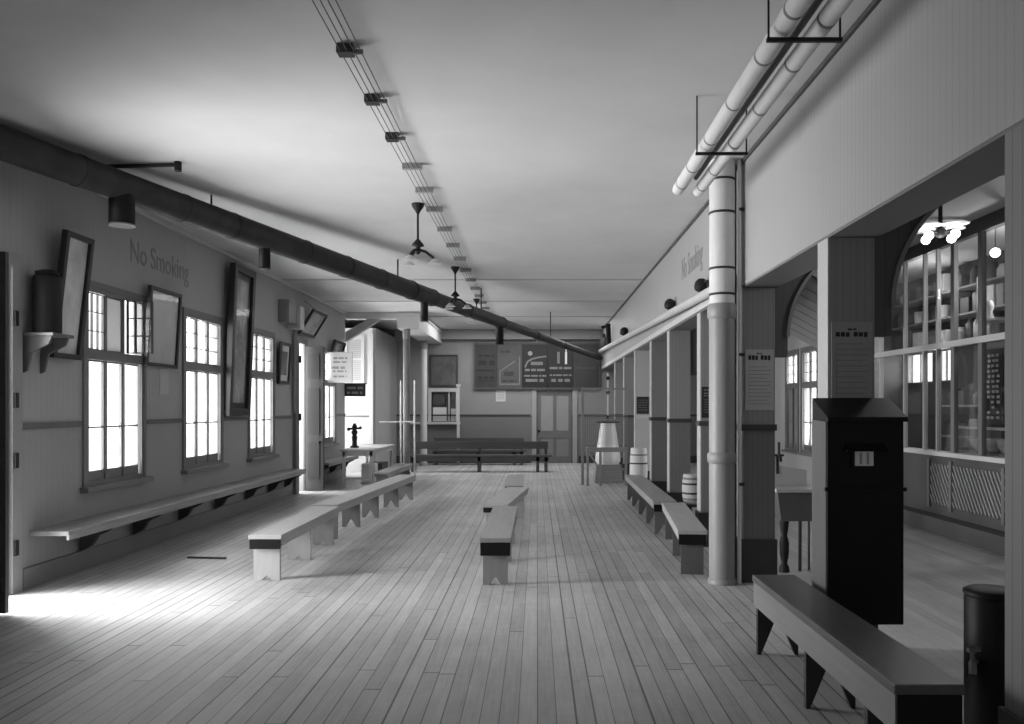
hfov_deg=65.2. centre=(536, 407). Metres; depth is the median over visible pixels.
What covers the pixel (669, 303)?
bell
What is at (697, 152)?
hanger
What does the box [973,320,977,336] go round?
glass jar
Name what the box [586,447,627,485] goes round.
wooden stand
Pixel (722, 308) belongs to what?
pipe
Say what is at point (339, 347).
print
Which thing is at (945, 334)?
carton
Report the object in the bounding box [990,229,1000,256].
bulb
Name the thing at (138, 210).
trim
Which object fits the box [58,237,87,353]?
print
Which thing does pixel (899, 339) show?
carton
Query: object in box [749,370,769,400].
print
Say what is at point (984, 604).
metal canister
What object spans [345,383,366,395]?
sign
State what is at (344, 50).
wiring
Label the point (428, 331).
trim
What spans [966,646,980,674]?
tap
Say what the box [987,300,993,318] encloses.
vase
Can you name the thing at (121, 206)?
outlet
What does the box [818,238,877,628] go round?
timber post
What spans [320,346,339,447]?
window
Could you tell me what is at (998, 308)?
shelf board
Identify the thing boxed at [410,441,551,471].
bench
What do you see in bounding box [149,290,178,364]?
print
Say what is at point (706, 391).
print
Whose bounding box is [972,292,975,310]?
carton
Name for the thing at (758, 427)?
timber post
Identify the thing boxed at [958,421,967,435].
carton
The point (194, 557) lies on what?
wood splinter
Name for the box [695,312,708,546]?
timber post
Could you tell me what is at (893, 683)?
bench
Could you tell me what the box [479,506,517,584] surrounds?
bench
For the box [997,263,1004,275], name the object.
glass jar
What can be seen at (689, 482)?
wooden keg
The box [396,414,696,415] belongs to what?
trim
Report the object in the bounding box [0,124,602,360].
duct
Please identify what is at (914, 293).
carton
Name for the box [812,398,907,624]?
box
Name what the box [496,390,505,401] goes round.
paper notice
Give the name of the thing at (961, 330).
tin
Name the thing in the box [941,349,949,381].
window
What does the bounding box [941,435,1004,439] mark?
shelf board
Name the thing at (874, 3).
trim
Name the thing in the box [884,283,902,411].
wall
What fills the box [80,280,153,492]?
window
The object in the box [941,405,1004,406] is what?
shelf board
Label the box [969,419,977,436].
carton
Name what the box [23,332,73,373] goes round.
wall shelf
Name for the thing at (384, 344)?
wall
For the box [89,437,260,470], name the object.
ground
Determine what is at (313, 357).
door
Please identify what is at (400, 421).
guard rail
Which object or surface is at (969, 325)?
glass jar
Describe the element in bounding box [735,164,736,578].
pipe
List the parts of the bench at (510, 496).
seat, leg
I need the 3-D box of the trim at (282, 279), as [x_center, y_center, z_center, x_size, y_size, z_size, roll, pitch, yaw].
[-1.400,-2.391,17.930,6.800,0.018,6.060,0,0,0]
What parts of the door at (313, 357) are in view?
casing, panel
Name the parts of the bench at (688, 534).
leg, leg, seat, leg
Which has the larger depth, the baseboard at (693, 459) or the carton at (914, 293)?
the baseboard at (693, 459)
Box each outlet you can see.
[108,193,135,228]
[258,248,270,269]
[420,302,427,321]
[495,326,503,344]
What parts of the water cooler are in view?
lid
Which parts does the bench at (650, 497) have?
leg, leg, leg, leg, seat, leg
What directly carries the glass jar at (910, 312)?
on the shelf board at (998, 308)
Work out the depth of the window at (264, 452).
14.11 m
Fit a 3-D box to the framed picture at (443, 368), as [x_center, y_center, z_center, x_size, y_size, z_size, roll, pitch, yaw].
[-2.870,-1.150,24.640,0.860,0.980,0.040,0,0,0]
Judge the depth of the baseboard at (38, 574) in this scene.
9.61 m
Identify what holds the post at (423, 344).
on the floor
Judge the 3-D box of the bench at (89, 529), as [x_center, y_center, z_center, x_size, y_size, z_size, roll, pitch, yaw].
[-4.605,1.333,11.425,0.380,0.335,7.750,0,0,0]
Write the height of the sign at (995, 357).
0.996 m
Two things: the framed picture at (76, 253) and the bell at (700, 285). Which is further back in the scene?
the bell at (700, 285)
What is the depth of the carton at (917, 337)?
14.26 m
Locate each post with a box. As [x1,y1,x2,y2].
[403,329,410,474]
[419,341,427,465]
[614,362,622,467]
[622,357,633,478]
[634,351,649,479]
[649,341,666,492]
[666,331,691,510]
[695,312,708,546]
[741,288,776,582]
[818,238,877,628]
[998,123,1023,723]
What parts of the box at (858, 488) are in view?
panel, lid, card frame, moulding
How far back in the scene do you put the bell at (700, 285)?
9.29 m
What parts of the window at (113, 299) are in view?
transom sash, pane, transom sash, sill, transom sash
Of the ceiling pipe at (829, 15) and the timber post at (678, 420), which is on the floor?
the timber post at (678, 420)
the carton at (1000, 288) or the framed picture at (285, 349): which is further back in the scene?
the framed picture at (285, 349)
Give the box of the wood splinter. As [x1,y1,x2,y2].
[187,556,226,558]
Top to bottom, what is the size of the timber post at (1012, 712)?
2.871 m
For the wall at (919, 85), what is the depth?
4.80 m
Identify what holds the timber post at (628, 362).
on the floor
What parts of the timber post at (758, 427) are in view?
dado rail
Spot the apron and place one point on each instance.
(789, 506)
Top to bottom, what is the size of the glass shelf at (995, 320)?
0.600 m
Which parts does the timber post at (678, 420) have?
dado rail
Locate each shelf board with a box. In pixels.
[892,274,1004,308]
[892,304,1004,330]
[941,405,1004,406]
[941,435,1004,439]
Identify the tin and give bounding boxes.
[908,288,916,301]
[914,312,922,323]
[929,304,935,319]
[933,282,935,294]
[935,305,949,318]
[958,327,964,339]
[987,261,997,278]
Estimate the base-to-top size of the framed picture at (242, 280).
2.351 m
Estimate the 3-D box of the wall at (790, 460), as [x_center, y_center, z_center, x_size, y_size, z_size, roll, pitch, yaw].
[5.690,-0.350,10.850,0.180,4.100,27.700,0,0,0]
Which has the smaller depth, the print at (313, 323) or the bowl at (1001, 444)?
the bowl at (1001, 444)
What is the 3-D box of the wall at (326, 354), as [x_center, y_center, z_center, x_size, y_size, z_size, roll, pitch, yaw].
[-5.790,-0.350,19.900,1.620,4.100,0.200,0,0,0]
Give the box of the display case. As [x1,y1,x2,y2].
[958,426,1004,456]
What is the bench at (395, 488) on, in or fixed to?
on the floor
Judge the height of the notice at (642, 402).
0.350 m
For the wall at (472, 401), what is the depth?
24.70 m
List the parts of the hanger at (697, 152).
rod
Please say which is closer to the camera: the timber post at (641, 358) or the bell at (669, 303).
the bell at (669, 303)
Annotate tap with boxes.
[775,442,783,473]
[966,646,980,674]
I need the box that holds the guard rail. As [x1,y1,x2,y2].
[379,380,415,474]
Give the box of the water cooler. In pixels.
[595,373,619,464]
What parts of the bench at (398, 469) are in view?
leg, seat, leg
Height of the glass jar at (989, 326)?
0.367 m
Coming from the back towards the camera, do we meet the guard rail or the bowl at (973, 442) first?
the guard rail
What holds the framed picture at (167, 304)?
attached to the wall at (35, 208)
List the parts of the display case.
edge trim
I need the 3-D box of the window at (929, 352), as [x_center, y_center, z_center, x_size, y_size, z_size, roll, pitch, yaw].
[7.110,-0.735,14.800,0.060,0.570,1.000,0,0,0]
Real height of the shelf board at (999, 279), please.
0.030 m
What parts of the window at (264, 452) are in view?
transom sash, transom sash, sill, transom sash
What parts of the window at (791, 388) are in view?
sill, transom sash, pane, transom sash, pane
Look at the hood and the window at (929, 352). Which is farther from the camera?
the window at (929, 352)
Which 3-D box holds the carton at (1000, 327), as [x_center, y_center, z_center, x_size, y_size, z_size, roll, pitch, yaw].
[6.900,-1.216,11.825,0.240,0.271,0.184,0,0,0]
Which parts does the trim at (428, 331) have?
cornice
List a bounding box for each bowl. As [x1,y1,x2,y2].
[969,439,990,449]
[987,440,1004,451]
[997,441,1004,452]
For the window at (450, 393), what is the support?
in the wall at (472, 401)
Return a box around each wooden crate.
[360,463,377,483]
[373,461,387,470]
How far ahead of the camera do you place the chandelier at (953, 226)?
7.16 m
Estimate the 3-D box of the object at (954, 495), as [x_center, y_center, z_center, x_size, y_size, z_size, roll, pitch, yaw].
[5.535,-0.350,10.400,0.370,4.100,6.234,0,0,0]
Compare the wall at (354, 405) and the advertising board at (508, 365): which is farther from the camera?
the advertising board at (508, 365)
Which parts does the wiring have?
cleat stem, cleat stem, cleat stem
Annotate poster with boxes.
[745,349,773,409]
[831,322,871,397]
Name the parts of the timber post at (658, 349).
dado rail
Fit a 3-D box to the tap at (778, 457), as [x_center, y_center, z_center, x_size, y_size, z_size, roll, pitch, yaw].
[2.525,0.530,8.450,0.160,0.340,0.153,0,0,0]
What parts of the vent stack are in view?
stem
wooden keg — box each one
[630,448,647,478]
[682,473,696,503]
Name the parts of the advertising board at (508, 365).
panel, panel, panel, panel, panel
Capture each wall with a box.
[0,161,344,594]
[326,354,326,437]
[345,328,372,470]
[373,328,395,465]
[381,330,696,462]
[602,0,1023,368]
[775,334,878,486]
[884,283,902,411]
[908,250,1004,450]
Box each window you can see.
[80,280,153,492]
[181,307,228,473]
[247,327,279,461]
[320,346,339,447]
[402,388,460,423]
[781,349,798,453]
[796,346,817,456]
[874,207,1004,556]
[908,351,933,383]
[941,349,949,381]
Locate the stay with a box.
[106,161,181,171]
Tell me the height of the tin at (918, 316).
0.233 m
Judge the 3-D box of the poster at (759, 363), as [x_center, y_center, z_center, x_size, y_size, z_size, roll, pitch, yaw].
[2.167,-0.275,7.793,0.275,0.590,0.008,0,0,0]
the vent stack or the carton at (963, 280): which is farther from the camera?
the vent stack
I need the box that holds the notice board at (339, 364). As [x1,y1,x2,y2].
[327,352,352,382]
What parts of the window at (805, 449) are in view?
sill, transom sash, transom sash, transom sash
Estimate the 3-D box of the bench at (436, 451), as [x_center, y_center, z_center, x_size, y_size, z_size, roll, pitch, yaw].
[-1.700,1.300,23.910,2.800,0.800,0.420,0,0,0]
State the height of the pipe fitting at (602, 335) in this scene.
0.392 m
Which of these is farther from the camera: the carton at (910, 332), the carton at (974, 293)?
the carton at (910, 332)
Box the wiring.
[312,0,491,312]
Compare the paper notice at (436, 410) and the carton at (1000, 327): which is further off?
the paper notice at (436, 410)
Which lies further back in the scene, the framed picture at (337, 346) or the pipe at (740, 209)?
the framed picture at (337, 346)
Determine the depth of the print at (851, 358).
5.49 m
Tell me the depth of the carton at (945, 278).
13.34 m
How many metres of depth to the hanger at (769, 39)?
4.24 m
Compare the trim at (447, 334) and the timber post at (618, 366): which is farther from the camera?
the trim at (447, 334)
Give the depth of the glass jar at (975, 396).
12.48 m
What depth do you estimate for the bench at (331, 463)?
18.40 m
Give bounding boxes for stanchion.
[456,384,459,463]
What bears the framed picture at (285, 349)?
attached to the wall at (35, 208)
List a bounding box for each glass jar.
[897,313,902,327]
[908,310,914,324]
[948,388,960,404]
[965,318,974,338]
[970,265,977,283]
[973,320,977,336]
[973,391,977,404]
[987,312,994,334]
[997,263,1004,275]
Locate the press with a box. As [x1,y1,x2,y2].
[347,423,361,447]
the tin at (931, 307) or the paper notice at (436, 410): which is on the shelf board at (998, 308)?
the tin at (931, 307)
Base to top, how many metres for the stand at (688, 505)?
0.390 m
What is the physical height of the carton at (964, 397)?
0.227 m
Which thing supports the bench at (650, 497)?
on the floor
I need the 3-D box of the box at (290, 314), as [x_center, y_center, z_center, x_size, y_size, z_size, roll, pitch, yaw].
[-4.668,-0.960,15.269,0.256,2.120,0.838,0,0,0]
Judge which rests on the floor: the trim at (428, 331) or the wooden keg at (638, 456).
the wooden keg at (638, 456)
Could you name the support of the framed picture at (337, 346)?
attached to the wall at (35, 208)
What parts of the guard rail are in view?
rail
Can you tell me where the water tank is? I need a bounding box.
[32,269,61,333]
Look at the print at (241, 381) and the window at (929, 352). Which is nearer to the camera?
the print at (241, 381)
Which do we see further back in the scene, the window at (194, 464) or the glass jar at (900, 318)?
the glass jar at (900, 318)
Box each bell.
[620,327,627,335]
[664,299,675,309]
[694,278,707,291]
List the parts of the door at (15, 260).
rail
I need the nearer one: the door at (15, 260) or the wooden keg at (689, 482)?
the door at (15, 260)
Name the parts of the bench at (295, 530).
leg, seat, leg, leg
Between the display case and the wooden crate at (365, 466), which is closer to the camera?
the display case
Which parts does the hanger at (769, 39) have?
rod, rod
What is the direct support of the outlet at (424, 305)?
attached to the duct
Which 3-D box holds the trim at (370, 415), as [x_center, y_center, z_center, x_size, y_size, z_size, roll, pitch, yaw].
[-5.400,-0.150,21.480,2.000,3.700,0.040,0,0,0]
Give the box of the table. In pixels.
[340,444,394,487]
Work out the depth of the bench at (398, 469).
16.26 m
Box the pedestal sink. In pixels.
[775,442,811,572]
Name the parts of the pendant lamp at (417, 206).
lamp shade, lamp shade, rod, arm, lamp shade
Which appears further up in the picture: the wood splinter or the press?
the press
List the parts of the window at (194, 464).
transom sash, transom sash, sill, transom sash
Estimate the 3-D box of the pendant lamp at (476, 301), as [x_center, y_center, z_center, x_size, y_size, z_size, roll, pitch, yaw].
[-1.298,-2.139,17.580,0.498,0.519,0.505,0,0,0]
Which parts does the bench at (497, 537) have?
leg, seat, leg, leg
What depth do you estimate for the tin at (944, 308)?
13.49 m
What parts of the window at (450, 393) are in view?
sill, frame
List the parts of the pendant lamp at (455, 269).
rod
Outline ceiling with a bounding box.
[0,0,1004,329]
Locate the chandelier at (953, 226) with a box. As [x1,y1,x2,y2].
[918,205,969,243]
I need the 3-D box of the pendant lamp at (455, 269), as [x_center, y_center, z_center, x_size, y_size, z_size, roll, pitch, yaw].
[-1.358,-2.050,13.580,0.498,0.699,0.505,0,0,0]
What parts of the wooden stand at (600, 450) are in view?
leg, leg, rail, rail, leg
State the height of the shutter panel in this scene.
1.299 m
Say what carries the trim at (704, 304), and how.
attached to the wall at (919, 85)
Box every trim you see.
[23,414,345,428]
[99,194,346,313]
[282,279,642,316]
[345,312,441,343]
[345,333,372,443]
[395,329,602,339]
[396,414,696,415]
[601,298,708,368]
[602,0,881,329]
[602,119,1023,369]
[690,328,696,374]
[775,268,817,357]
[790,275,817,348]
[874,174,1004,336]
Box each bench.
[29,469,305,550]
[248,506,338,579]
[313,475,415,538]
[324,456,358,472]
[373,464,411,481]
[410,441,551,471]
[432,438,526,464]
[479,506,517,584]
[482,487,528,521]
[505,474,523,487]
[625,475,676,533]
[662,502,706,573]
[752,575,964,723]
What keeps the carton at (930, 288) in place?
on the shelf board at (999, 279)
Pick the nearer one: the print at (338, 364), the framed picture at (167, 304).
the framed picture at (167, 304)
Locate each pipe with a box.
[598,287,708,352]
[672,0,812,194]
[693,0,853,196]
[694,0,822,179]
[707,158,736,585]
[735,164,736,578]
[737,159,744,584]
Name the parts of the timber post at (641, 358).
paper strip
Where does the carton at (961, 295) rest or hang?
on the shelf board at (998, 308)
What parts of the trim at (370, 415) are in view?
rail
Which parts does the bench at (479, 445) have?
seat rail, rail, seat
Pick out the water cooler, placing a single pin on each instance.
(607, 437)
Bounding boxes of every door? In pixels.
[0,248,22,613]
[293,336,323,494]
[532,389,576,462]
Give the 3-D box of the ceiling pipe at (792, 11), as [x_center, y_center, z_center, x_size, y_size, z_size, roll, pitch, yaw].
[1.310,-2.030,2.300,0.113,0.113,10.400,0,0,0]
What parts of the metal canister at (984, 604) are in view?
lid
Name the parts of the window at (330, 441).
sill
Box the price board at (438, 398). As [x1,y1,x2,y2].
[433,393,444,404]
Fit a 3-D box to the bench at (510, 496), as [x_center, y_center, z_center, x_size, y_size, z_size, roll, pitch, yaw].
[-0.420,1.472,11.475,0.340,0.455,2.263,0,0,6]
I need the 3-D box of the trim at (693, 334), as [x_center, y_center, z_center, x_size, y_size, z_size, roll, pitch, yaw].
[2.870,-1.450,12.188,1.081,1.900,0.125,0,0,0]
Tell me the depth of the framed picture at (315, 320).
16.51 m
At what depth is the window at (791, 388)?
17.57 m
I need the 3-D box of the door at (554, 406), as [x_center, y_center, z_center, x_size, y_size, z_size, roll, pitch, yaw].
[0.540,0.510,24.788,1.400,2.380,0.285,0,0,0]
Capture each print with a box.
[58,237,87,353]
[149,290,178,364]
[232,272,250,408]
[281,345,288,380]
[302,313,324,334]
[331,357,346,376]
[334,343,343,351]
[347,387,362,393]
[704,389,708,409]
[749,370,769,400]
[836,343,867,393]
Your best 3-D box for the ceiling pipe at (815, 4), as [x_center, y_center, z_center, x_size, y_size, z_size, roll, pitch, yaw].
[1.430,-2.070,2.150,0.040,0.040,10.100,0,0,0]
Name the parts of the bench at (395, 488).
leg, leg, seat, leg, leg, leg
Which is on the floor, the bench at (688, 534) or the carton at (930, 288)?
the bench at (688, 534)
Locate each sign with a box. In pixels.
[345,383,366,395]
[987,348,1003,427]
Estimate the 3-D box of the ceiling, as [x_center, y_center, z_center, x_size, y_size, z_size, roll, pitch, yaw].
[0.400,-2.460,10.850,14.000,0.120,28.100,0,0,0]
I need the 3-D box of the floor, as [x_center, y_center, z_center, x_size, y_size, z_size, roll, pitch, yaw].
[0.400,1.750,10.850,14.000,0.100,28.100,0,0,0]
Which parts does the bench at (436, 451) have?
seat rail, rail, seat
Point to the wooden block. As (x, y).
(596, 470)
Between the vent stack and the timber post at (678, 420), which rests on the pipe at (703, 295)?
the vent stack
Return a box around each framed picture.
[50,229,94,359]
[143,285,181,368]
[224,262,255,415]
[277,341,291,384]
[298,300,327,338]
[330,339,346,351]
[430,355,457,386]
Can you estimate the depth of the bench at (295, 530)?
8.55 m
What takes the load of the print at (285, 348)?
attached to the framed picture at (285, 349)
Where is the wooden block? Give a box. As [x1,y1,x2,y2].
[593,464,621,482]
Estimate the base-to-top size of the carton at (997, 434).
0.363 m
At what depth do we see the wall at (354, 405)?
21.50 m
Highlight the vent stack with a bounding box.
[601,324,610,343]
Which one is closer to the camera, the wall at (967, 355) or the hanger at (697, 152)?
the hanger at (697, 152)
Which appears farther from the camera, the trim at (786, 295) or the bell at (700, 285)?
the bell at (700, 285)
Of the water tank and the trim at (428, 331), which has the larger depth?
the trim at (428, 331)
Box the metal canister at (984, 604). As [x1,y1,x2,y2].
[962,584,1004,723]
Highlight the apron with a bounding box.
[775,492,811,520]
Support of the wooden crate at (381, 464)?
on the floor
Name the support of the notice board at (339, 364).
attached to the wall at (35, 208)
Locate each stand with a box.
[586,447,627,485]
[679,502,696,507]
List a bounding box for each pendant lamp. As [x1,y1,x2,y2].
[402,202,441,266]
[444,266,471,309]
[468,299,482,323]
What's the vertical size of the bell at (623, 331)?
0.185 m
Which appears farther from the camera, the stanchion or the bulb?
the stanchion
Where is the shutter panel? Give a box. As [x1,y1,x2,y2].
[345,336,363,382]
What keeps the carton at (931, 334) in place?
on the shelf board
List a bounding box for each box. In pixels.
[279,299,303,412]
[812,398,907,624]
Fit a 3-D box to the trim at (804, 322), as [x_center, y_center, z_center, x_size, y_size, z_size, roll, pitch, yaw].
[3.704,-1.692,12.250,2.409,1.381,3.300,0,0,0]
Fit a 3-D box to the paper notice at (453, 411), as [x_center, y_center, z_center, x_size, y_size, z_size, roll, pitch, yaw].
[-2.580,0.210,24.766,0.160,0.380,0.012,0,0,0]
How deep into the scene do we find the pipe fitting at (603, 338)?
22.53 m
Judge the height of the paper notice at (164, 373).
0.320 m
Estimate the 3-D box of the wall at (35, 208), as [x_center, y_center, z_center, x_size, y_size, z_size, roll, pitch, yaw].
[-4.888,-0.350,8.499,0.184,4.100,22.999,0,0,0]
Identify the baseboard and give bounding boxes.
[23,469,341,590]
[396,456,696,462]
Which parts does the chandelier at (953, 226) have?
bulb, lamp shade, bulb, lamp shade, rod, bulb, bulb, lamp shade, lamp shade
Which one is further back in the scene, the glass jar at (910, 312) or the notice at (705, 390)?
the glass jar at (910, 312)
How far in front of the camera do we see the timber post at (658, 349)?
14.00 m
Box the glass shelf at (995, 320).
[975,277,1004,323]
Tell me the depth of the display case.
10.45 m
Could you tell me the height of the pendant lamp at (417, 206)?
0.699 m
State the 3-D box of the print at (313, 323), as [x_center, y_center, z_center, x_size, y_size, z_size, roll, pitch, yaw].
[-4.627,-1.741,16.515,0.260,0.401,0.950,0,0,0]
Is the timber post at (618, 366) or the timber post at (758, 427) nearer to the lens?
the timber post at (758, 427)
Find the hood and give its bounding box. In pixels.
[845,443,887,450]
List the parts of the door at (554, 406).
panel, panel, panel, panel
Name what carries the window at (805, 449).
in the wall at (790, 460)
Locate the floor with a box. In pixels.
[0,463,1004,723]
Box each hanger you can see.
[695,96,747,154]
[766,0,842,42]
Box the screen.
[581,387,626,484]
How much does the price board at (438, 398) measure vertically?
0.350 m
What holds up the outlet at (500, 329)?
attached to the duct
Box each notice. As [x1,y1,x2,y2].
[160,369,168,393]
[433,407,446,420]
[451,409,455,420]
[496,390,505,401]
[637,397,648,413]
[702,387,708,417]
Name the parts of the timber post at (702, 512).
dado rail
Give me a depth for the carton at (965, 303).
12.66 m
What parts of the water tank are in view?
lid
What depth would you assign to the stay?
7.80 m
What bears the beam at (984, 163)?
attached to the wall at (919, 85)
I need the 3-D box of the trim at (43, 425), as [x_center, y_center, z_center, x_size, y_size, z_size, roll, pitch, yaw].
[-4.790,0.170,8.500,0.020,0.060,23.000,0,0,0]
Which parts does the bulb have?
bulb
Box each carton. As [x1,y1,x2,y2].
[895,336,902,349]
[908,330,922,347]
[911,289,917,300]
[913,332,922,346]
[918,286,932,298]
[928,330,935,344]
[941,274,949,291]
[941,330,949,341]
[958,275,969,287]
[958,292,972,313]
[958,391,974,404]
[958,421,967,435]
[960,297,971,312]
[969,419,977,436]
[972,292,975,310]
[987,284,995,305]
[992,316,1004,333]
[992,414,1004,438]
[996,282,1004,304]
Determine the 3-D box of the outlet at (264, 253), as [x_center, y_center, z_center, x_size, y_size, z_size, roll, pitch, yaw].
[-3.354,-1.904,9.850,0.144,0.391,0.144,0,0,0]
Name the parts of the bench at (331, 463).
seat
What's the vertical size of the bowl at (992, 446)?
0.150 m
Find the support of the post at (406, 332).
on the floor
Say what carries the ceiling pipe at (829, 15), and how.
hanging from the hanger at (769, 39)
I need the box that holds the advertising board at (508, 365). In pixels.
[474,343,599,388]
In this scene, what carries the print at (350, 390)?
attached to the sign at (351, 389)
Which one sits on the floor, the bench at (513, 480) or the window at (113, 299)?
the bench at (513, 480)
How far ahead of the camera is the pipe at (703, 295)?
11.69 m
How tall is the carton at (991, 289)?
0.339 m
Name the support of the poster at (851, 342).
attached to the timber post at (845, 265)

